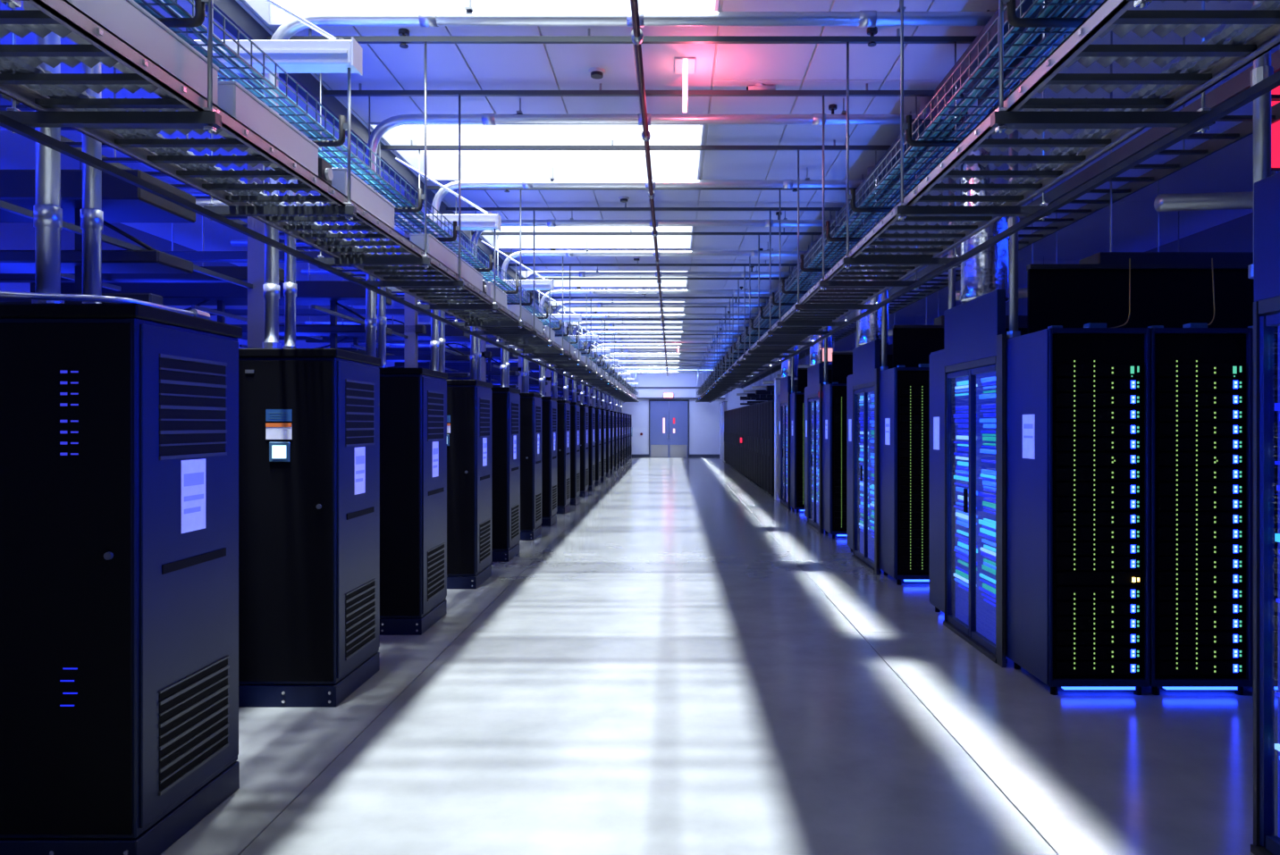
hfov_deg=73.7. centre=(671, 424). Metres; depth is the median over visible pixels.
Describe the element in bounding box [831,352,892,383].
panel
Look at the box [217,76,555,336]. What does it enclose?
cable
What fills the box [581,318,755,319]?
strut
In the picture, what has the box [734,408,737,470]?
rack
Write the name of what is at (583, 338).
beam
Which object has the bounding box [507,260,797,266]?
strut
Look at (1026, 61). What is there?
cable
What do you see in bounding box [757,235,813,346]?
hanger
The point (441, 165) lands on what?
ceiling light
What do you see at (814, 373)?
rack
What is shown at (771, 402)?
rack
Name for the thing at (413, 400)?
tall cabinet
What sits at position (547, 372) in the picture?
column
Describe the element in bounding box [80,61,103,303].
conduit
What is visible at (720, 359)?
hanger
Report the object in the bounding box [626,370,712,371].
strut
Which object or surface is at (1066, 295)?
server rack top
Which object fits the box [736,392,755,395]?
tube
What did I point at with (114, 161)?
cable tray
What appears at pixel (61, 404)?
light
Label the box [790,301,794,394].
support post
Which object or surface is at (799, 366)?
tube
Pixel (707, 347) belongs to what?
hanger
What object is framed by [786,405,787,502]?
rack
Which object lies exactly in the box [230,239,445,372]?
conduit
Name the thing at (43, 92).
power cable
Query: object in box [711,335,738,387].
hanger
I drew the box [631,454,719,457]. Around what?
baseboard
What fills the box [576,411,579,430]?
vent
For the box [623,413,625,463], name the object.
tall cabinet
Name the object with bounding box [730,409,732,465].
rack
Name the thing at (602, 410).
tall cabinet
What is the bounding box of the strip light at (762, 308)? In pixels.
[753,308,778,328]
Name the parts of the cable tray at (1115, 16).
rail, rail, rail, rail, rail, rail, rail, rail, rail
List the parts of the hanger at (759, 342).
rod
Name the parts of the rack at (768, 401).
door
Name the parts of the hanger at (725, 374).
rod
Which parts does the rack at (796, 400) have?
panel, door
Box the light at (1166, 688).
[1162,687,1237,690]
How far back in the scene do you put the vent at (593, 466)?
21.28 m
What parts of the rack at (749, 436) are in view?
door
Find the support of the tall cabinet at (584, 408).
on the floor
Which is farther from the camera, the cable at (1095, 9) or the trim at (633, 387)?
the trim at (633, 387)
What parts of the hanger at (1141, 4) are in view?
rod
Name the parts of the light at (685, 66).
lit panel, ceiling plate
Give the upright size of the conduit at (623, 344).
2.180 m
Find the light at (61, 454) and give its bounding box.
[59,453,78,455]
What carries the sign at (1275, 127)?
attached to the support post at (1262, 68)
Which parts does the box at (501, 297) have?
lid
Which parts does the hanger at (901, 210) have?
rod, rod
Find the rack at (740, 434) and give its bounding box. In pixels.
[739,407,741,473]
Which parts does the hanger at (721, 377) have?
rod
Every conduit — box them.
[0,126,298,348]
[0,290,210,319]
[31,31,64,303]
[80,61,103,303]
[186,192,387,367]
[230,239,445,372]
[261,0,995,348]
[301,269,481,380]
[364,96,930,357]
[394,308,529,393]
[395,293,509,387]
[426,321,545,396]
[429,166,874,371]
[470,210,839,379]
[500,241,815,387]
[521,266,795,393]
[538,282,782,396]
[551,298,769,397]
[555,372,557,398]
[563,308,760,400]
[566,372,568,400]
[572,320,749,402]
[580,326,749,404]
[586,335,741,405]
[592,340,737,406]
[597,346,729,407]
[601,351,729,408]
[606,355,723,409]
[609,360,719,410]
[612,363,716,411]
[614,365,716,412]
[617,369,712,412]
[620,371,710,412]
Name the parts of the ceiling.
panel, panel, panel, panel, panel, panel, panel, panel, panel, panel, panel, panel, panel, panel, panel, panel, panel, panel, panel, panel, panel, panel, panel, panel, panel, panel, panel, panel, panel, panel, panel, panel, panel, panel, panel, panel, panel, panel, panel, panel, panel, panel, panel, panel, panel, panel, panel, panel, panel, panel, panel, panel, panel, panel, panel, panel, panel, panel, panel, panel, panel, panel, panel, panel, panel, panel, panel, panel, panel, panel, panel, panel, panel, panel, panel, panel, panel, panel, panel, panel, panel, panel, panel, panel, panel, panel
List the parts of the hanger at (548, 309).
rod, rod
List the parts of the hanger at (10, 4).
rod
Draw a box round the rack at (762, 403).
[759,402,763,488]
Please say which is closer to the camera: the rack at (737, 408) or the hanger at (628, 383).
the rack at (737, 408)
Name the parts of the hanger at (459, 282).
rod, rod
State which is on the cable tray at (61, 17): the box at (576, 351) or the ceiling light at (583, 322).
the box at (576, 351)
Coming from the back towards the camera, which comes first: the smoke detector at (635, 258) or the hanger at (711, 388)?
the hanger at (711, 388)
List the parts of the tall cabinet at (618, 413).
door, panel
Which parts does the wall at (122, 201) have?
post, cross rail, cross rail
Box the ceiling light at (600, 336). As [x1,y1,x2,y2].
[598,335,682,341]
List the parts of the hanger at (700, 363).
rod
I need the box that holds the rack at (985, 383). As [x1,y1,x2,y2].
[953,364,995,644]
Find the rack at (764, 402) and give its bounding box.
[762,401,768,492]
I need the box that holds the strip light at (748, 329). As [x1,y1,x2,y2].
[741,328,760,340]
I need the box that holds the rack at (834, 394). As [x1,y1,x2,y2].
[821,382,846,538]
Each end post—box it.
[719,403,721,459]
[721,402,723,461]
[723,401,727,462]
[774,378,782,500]
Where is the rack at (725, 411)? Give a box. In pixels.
[724,411,727,463]
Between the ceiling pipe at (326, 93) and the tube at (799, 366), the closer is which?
the ceiling pipe at (326, 93)
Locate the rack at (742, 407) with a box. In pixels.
[741,406,743,474]
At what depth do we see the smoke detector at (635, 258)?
13.39 m
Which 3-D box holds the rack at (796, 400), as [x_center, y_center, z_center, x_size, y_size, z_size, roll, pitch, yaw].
[2.579,0.515,16.160,0.626,2.270,0.700,0,0,0]
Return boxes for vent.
[158,353,227,460]
[158,656,229,796]
[345,378,374,446]
[345,579,376,660]
[427,390,444,441]
[427,543,445,601]
[479,397,490,437]
[479,519,490,563]
[511,402,519,435]
[511,504,519,540]
[535,405,541,433]
[535,492,541,522]
[552,407,556,432]
[552,484,556,510]
[566,409,570,431]
[566,477,570,500]
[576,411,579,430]
[576,472,580,493]
[585,412,588,429]
[585,468,588,486]
[592,412,595,429]
[592,464,595,481]
[598,413,600,429]
[598,461,600,476]
[604,414,606,429]
[604,458,606,472]
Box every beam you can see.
[0,222,447,367]
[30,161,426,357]
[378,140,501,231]
[469,230,554,291]
[517,274,581,322]
[556,312,598,341]
[572,328,610,354]
[587,342,619,364]
[592,347,625,371]
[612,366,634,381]
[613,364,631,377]
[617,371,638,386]
[740,396,774,404]
[746,393,766,403]
[755,390,774,400]
[766,355,808,397]
[805,322,856,364]
[827,300,894,368]
[880,256,1044,352]
[934,210,1178,325]
[1078,170,1276,263]
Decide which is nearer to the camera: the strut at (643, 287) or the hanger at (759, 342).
the hanger at (759, 342)
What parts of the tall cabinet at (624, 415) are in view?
door, panel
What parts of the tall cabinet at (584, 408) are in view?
door, panel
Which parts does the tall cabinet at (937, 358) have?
panel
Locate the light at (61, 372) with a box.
[59,370,78,373]
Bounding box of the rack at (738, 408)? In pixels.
[738,407,741,472]
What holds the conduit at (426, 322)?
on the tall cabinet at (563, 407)
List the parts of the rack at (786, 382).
door, header panel, door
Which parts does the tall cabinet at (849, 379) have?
panel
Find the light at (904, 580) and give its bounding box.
[903,580,929,581]
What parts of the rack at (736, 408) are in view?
door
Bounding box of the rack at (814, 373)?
[807,362,824,533]
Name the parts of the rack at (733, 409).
door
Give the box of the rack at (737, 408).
[736,408,740,472]
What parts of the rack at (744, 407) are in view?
door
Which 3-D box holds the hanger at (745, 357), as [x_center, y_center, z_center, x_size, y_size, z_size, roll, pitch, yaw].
[1.522,-1.782,13.670,0.775,1.505,0.042,0,0,0]
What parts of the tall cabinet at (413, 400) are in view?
door, panel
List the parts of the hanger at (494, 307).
rod, rod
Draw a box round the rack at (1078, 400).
[1005,323,1150,695]
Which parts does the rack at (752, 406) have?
door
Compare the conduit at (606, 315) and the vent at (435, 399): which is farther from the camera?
the conduit at (606, 315)
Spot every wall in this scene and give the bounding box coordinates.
[0,92,284,304]
[600,370,796,457]
[890,212,1253,345]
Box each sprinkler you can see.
[398,27,409,48]
[828,103,837,114]
[867,26,877,46]
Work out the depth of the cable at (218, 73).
4.71 m
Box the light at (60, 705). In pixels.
[59,705,74,707]
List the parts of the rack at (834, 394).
panel, door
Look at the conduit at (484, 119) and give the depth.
6.83 m
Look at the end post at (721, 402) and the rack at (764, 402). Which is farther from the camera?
the end post at (721, 402)
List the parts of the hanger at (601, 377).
rod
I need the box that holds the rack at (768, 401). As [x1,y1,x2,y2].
[766,400,771,495]
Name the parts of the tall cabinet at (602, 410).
door, panel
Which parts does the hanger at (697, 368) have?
rod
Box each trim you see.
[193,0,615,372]
[611,397,724,399]
[632,387,697,388]
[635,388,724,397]
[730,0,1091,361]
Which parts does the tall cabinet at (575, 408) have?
door, panel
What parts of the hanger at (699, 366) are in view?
rod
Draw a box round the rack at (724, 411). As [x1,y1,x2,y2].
[724,411,726,463]
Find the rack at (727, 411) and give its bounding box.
[725,411,727,463]
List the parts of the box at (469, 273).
lid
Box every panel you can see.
[797,368,832,392]
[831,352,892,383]
[892,325,1027,368]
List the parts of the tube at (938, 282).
rod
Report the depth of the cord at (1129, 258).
5.59 m
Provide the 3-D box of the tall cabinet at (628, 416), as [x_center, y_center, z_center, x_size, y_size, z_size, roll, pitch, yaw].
[-2.455,0.605,38.990,1.030,2.090,0.764,0,0,0]
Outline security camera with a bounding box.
[746,83,775,90]
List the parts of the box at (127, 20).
lid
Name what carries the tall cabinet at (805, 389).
on the floor
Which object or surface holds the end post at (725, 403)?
on the floor
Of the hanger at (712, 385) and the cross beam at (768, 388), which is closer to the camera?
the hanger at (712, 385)
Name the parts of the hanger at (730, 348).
rod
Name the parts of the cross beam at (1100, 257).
rod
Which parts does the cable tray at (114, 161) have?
rod, rail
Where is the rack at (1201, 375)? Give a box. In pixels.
[1147,323,1252,695]
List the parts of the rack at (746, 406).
door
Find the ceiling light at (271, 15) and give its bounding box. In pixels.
[241,0,719,25]
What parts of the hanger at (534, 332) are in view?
rod, rod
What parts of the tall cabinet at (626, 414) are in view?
door, panel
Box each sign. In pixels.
[663,393,673,397]
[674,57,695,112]
[821,347,833,362]
[1271,85,1279,170]
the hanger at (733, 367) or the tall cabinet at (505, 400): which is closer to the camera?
the tall cabinet at (505, 400)
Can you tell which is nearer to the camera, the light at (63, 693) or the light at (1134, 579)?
the light at (63, 693)
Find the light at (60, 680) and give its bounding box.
[59,680,74,682]
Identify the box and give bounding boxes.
[23,0,218,105]
[217,81,319,179]
[297,157,333,185]
[319,168,395,232]
[409,234,458,276]
[446,258,483,291]
[482,280,488,294]
[485,281,507,308]
[506,304,531,325]
[531,315,543,333]
[542,325,555,342]
[555,336,567,350]
[567,343,573,354]
[573,348,581,360]
[581,355,589,365]
[589,359,593,369]
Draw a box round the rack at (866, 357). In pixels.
[851,339,881,574]
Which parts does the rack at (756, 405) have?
door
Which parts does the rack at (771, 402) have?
door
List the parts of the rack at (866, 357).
door, handle, header panel, door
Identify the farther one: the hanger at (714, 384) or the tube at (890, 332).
the hanger at (714, 384)
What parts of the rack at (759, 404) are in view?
door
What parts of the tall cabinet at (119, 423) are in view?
door, panel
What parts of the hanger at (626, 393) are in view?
rod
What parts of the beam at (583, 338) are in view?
stay rod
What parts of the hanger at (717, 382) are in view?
rod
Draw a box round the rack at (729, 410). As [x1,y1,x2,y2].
[729,410,732,466]
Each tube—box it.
[171,222,454,292]
[195,82,324,207]
[278,263,470,328]
[350,295,527,348]
[486,359,538,362]
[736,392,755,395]
[743,378,797,392]
[751,385,774,388]
[762,380,774,384]
[798,308,889,368]
[833,281,938,352]
[888,239,926,336]
[955,163,1159,301]
[1153,191,1253,211]
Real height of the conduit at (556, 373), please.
1.494 m
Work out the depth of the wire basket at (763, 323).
4.39 m
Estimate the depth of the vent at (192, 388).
3.46 m
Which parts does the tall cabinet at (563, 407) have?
door, panel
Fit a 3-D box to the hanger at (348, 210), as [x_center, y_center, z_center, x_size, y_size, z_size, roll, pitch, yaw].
[-1.982,-1.782,4.320,0.755,1.505,0.042,0,0,0]
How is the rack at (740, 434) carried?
on the floor
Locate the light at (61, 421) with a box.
[59,420,78,422]
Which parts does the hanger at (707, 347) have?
rod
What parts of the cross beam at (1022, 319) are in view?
rod, rod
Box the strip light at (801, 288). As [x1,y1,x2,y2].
[766,267,807,305]
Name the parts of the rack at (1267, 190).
header panel, door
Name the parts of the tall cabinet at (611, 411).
door, panel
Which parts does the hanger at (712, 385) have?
rod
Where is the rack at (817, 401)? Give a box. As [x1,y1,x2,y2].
[811,400,818,523]
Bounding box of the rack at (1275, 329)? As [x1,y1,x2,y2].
[1247,326,1278,690]
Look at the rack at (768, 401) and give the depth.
20.22 m
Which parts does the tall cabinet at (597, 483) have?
door, panel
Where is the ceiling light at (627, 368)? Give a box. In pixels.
[626,368,678,369]
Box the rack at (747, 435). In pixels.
[746,405,750,479]
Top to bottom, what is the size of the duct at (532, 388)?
4.268 m
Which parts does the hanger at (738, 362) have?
rod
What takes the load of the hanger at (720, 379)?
hanging from the strut at (582, 318)
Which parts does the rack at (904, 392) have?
panel, door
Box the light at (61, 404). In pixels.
[59,403,78,406]
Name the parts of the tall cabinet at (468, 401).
label plate, door, panel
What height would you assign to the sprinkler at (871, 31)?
0.108 m
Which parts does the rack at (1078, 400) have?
panel, door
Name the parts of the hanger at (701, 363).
rod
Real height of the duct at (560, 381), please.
4.268 m
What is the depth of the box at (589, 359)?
17.86 m
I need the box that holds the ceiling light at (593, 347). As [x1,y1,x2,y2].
[593,346,680,348]
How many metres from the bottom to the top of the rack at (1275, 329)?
2.270 m
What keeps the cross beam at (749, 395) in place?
hanging from the ceiling
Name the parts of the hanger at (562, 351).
rod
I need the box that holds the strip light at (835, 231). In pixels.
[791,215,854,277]
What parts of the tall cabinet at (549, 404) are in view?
door, panel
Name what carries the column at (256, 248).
on the floor
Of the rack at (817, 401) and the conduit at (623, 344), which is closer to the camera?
the rack at (817, 401)
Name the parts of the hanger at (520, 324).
rod, rod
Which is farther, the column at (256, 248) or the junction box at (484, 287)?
the junction box at (484, 287)
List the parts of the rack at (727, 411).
door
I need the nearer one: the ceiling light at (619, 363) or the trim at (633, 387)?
the ceiling light at (619, 363)
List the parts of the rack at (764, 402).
door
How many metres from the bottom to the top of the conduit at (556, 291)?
2.180 m
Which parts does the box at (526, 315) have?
lid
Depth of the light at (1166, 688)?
5.18 m
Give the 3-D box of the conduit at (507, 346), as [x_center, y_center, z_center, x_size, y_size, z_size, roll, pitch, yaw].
[-3.497,-1.187,12.510,2.246,1.494,0.092,0,0,0]
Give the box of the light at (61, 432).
[59,430,78,433]
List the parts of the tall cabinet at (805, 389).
panel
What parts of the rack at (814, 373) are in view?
door, header panel, door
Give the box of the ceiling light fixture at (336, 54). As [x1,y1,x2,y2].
[194,0,362,75]
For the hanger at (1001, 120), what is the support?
hanging from the strut
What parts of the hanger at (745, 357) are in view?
rod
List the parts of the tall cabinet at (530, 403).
door, panel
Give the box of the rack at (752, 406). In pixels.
[750,404,755,483]
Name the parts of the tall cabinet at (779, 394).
panel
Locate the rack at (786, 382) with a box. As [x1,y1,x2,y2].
[779,376,791,509]
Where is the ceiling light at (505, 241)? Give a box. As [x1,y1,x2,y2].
[479,218,693,248]
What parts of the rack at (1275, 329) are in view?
door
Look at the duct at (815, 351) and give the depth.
13.41 m
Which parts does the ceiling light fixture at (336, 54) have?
stay rod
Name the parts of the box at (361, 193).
lid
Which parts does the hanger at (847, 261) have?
rod, rod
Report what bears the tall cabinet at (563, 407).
on the floor
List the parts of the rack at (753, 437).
door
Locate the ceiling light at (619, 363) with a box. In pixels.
[619,362,678,363]
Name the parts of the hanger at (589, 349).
rod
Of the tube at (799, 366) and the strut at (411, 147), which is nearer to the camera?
the strut at (411, 147)
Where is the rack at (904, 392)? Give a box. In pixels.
[878,363,929,585]
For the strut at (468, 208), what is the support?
attached to the ceiling
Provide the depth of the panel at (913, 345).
9.33 m
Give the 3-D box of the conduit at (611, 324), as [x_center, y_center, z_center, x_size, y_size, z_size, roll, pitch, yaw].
[-0.199,-1.530,21.060,4.547,2.180,0.104,0,0,0]
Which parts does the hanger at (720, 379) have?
rod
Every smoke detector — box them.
[589,67,605,79]
[618,196,629,202]
[632,256,639,261]
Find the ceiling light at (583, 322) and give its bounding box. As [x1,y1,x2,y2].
[570,320,683,328]
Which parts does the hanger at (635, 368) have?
rod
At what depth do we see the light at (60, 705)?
3.11 m
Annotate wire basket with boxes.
[136,0,633,391]
[701,0,1102,390]
[836,111,953,225]
[934,0,1077,107]
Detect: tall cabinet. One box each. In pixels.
[0,303,242,854]
[238,348,380,707]
[378,367,447,635]
[446,379,492,589]
[490,387,520,562]
[519,393,542,540]
[540,396,557,526]
[555,400,570,513]
[569,402,580,505]
[579,404,588,497]
[587,405,595,491]
[594,407,601,486]
[600,408,606,481]
[605,409,610,477]
[610,410,614,474]
[614,411,617,471]
[617,412,620,468]
[620,412,623,466]
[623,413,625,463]
[625,413,627,462]
[627,414,630,460]
[629,414,631,458]
[778,394,783,499]
[804,387,812,519]
[846,374,859,551]
[929,349,955,616]
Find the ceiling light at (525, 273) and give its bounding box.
[516,269,689,286]
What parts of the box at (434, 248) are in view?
lid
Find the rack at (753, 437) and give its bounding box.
[752,404,756,483]
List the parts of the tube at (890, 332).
rod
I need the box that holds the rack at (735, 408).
[733,408,735,468]
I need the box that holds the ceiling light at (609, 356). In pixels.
[606,355,679,357]
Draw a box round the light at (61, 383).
[59,381,78,384]
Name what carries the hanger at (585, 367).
hanging from the strut at (643, 287)
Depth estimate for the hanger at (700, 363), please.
34.97 m
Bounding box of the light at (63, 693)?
[62,692,77,694]
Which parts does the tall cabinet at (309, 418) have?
label plate, door, panel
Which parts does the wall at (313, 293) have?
rod, post, cross rail, post, cross rail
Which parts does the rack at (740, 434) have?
door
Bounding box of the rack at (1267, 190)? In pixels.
[1250,172,1279,854]
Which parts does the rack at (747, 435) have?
door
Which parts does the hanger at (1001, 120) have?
rod, rod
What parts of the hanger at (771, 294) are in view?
rod, rod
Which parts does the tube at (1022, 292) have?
rod, rod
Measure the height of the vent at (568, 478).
0.395 m
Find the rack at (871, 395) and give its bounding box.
[858,387,874,561]
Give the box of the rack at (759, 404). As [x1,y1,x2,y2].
[757,403,762,488]
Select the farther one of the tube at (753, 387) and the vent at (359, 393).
the tube at (753, 387)
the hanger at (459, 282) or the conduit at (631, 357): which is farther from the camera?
the conduit at (631, 357)
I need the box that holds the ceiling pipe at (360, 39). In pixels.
[266,28,976,43]
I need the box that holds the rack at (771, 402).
[768,399,774,495]
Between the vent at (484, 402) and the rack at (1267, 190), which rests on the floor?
the rack at (1267, 190)
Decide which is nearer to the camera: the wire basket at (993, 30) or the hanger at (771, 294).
the wire basket at (993, 30)
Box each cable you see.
[0,56,477,315]
[0,57,471,315]
[0,65,468,315]
[133,0,593,361]
[151,0,594,361]
[162,0,600,364]
[217,68,560,336]
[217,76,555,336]
[394,218,509,303]
[724,0,1044,364]
[725,0,1059,364]
[727,0,1073,364]
[730,0,1086,364]
[731,0,1101,364]
[823,0,1279,315]
[829,3,1279,315]
[870,8,1095,229]
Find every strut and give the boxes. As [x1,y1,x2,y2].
[380,139,890,150]
[422,181,857,190]
[446,202,842,210]
[471,227,822,235]
[492,248,773,254]
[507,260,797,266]
[521,277,786,279]
[531,286,643,292]
[539,294,769,298]
[550,303,774,307]
[556,311,757,314]
[577,328,744,331]
[579,334,741,335]
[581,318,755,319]
[587,341,733,344]
[610,351,728,353]
[612,365,716,366]
[619,359,719,361]
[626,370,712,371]
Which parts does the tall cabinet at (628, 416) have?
door, panel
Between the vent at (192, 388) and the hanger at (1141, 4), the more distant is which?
the vent at (192, 388)
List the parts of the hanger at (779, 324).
rod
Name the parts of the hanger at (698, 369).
rod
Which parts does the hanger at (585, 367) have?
rod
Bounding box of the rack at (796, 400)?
[789,391,804,513]
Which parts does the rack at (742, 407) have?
door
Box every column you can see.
[247,73,264,348]
[404,191,417,367]
[477,254,486,382]
[518,290,522,393]
[545,313,550,396]
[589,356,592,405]
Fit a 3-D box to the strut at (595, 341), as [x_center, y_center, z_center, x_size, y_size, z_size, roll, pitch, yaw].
[-0.170,-2.575,26.960,5.020,0.090,0.036,0,0,0]
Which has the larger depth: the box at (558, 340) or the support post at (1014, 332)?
the box at (558, 340)
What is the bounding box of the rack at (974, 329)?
[943,289,1007,667]
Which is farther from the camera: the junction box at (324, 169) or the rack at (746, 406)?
the rack at (746, 406)
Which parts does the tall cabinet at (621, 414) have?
door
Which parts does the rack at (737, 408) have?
door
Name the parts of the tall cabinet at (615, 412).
door, panel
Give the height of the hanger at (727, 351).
1.505 m
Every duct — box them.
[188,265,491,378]
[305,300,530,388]
[394,354,552,395]
[486,370,572,399]
[529,375,584,403]
[550,387,602,407]
[557,380,592,405]
[577,392,609,409]
[781,299,798,378]
[808,264,832,366]
[858,212,889,345]
[959,91,1009,303]
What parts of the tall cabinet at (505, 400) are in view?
door, panel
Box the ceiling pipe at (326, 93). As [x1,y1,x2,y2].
[322,83,960,96]
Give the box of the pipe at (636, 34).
[630,0,668,376]
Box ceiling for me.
[0,0,1279,370]
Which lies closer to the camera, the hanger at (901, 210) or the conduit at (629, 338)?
the hanger at (901, 210)
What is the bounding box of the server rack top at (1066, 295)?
[1026,263,1278,334]
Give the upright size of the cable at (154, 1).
0.031 m
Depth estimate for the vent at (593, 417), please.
21.22 m
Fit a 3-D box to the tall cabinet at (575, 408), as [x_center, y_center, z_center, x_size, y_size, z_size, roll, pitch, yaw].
[-2.455,0.605,17.690,1.030,2.090,0.764,0,0,0]
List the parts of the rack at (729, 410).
door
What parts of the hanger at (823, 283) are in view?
rod, rod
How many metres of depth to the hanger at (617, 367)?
36.24 m
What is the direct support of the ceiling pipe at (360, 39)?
attached to the ceiling
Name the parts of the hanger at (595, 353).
rod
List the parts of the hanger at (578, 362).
rod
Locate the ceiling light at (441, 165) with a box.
[367,122,705,180]
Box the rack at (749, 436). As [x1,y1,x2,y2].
[748,404,750,479]
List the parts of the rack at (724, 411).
door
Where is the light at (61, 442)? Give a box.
[59,441,78,445]
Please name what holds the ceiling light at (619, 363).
attached to the ceiling
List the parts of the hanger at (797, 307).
rod, rod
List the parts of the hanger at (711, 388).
rod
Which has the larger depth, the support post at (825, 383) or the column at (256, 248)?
the support post at (825, 383)
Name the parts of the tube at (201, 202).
rod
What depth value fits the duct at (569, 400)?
33.05 m
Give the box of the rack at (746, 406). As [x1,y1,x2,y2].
[744,405,747,477]
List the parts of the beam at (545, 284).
stay rod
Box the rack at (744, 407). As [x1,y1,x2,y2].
[742,406,745,476]
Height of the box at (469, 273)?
0.162 m
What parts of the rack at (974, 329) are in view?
door, handle, handle, header panel, door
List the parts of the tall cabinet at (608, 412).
door, panel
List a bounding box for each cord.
[1111,258,1130,328]
[1207,258,1214,325]
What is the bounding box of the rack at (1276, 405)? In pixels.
[1274,312,1279,838]
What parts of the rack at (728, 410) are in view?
door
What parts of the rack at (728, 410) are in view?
door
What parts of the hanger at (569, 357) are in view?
rod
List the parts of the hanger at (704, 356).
rod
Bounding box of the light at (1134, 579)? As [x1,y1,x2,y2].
[1132,577,1139,582]
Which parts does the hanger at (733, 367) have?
rod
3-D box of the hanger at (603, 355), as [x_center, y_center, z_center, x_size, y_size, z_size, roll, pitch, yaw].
[-1.982,-1.782,29.170,0.755,1.505,0.042,0,0,0]
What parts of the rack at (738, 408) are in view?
door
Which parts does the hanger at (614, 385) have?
rod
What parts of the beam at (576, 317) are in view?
stay rod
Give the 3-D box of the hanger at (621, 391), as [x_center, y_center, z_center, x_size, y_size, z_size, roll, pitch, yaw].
[-1.982,-1.782,27.870,0.755,1.505,0.042,0,0,0]
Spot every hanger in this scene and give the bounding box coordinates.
[0,0,29,8]
[0,0,221,134]
[203,67,356,220]
[314,42,430,269]
[364,94,463,290]
[415,149,498,312]
[453,189,523,328]
[472,210,537,336]
[495,235,552,346]
[513,256,564,354]
[524,266,572,360]
[537,290,581,365]
[547,294,588,370]
[555,298,592,372]
[564,307,597,376]
[571,318,603,379]
[575,320,606,381]
[581,363,609,384]
[586,367,613,385]
[589,335,615,387]
[593,371,618,389]
[597,347,621,391]
[600,376,623,392]
[603,354,624,394]
[606,355,627,395]
[610,383,630,396]
[616,367,634,399]
[619,368,635,400]
[622,385,637,402]
[697,368,714,401]
[698,365,715,399]
[698,369,713,400]
[699,362,716,398]
[700,362,719,398]
[701,359,722,396]
[703,355,724,395]
[705,351,727,394]
[707,346,730,392]
[707,356,732,391]
[709,340,734,389]
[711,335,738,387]
[713,334,741,386]
[715,326,745,384]
[718,320,749,381]
[720,318,754,379]
[724,307,759,376]
[728,298,766,372]
[731,294,772,370]
[736,279,780,365]
[742,266,790,360]
[748,256,799,354]
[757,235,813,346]
[767,210,833,336]
[776,189,849,328]
[794,149,879,312]
[818,94,920,290]
[842,42,960,269]
[894,0,1051,220]
[990,0,1215,134]
[1126,0,1279,8]
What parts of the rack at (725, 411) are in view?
door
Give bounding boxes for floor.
[160,457,1278,854]
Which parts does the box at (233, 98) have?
lid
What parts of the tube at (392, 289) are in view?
rod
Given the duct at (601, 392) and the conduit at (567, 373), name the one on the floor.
the duct at (601, 392)
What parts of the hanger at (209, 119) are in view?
rod, rod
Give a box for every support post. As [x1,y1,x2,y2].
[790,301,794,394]
[823,266,828,385]
[855,216,859,347]
[880,204,888,370]
[947,110,955,309]
[1006,81,1020,338]
[1248,0,1273,278]
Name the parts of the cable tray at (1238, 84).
rod, rod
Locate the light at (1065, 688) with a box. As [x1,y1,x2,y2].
[1061,687,1135,690]
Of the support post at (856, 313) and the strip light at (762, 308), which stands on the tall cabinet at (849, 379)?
the support post at (856, 313)
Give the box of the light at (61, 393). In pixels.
[59,392,78,395]
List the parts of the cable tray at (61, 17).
rail, rail, rail, rail, rail, rail, rail, rail, rail, rail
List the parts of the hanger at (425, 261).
rod, rod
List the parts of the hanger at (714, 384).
rod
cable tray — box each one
[0,0,638,403]
[0,28,586,384]
[696,0,1279,403]
[732,31,1279,388]
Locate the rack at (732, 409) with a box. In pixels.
[731,409,732,466]
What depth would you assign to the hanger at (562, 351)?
12.75 m
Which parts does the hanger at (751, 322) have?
rod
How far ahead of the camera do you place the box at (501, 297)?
8.26 m
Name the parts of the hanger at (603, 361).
rod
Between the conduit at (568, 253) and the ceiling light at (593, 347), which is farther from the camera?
the ceiling light at (593, 347)
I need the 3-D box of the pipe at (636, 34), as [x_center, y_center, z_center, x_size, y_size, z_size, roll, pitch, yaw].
[-0.210,-2.462,21.250,0.072,0.316,40.500,0,0,0]
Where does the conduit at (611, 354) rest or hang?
on the tall cabinet at (615, 412)
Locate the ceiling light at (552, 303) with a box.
[547,299,685,311]
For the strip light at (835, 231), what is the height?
0.408 m
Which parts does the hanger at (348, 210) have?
rod, rod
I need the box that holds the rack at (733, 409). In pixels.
[732,409,734,468]
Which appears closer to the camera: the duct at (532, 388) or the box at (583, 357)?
the box at (583, 357)
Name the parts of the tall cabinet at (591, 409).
door, panel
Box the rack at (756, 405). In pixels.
[755,403,759,486]
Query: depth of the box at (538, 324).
10.73 m
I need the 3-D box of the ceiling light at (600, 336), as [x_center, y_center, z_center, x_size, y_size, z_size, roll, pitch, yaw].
[-1.180,-2.764,26.030,2.940,0.312,1.720,0,0,0]
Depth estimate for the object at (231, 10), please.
6.81 m

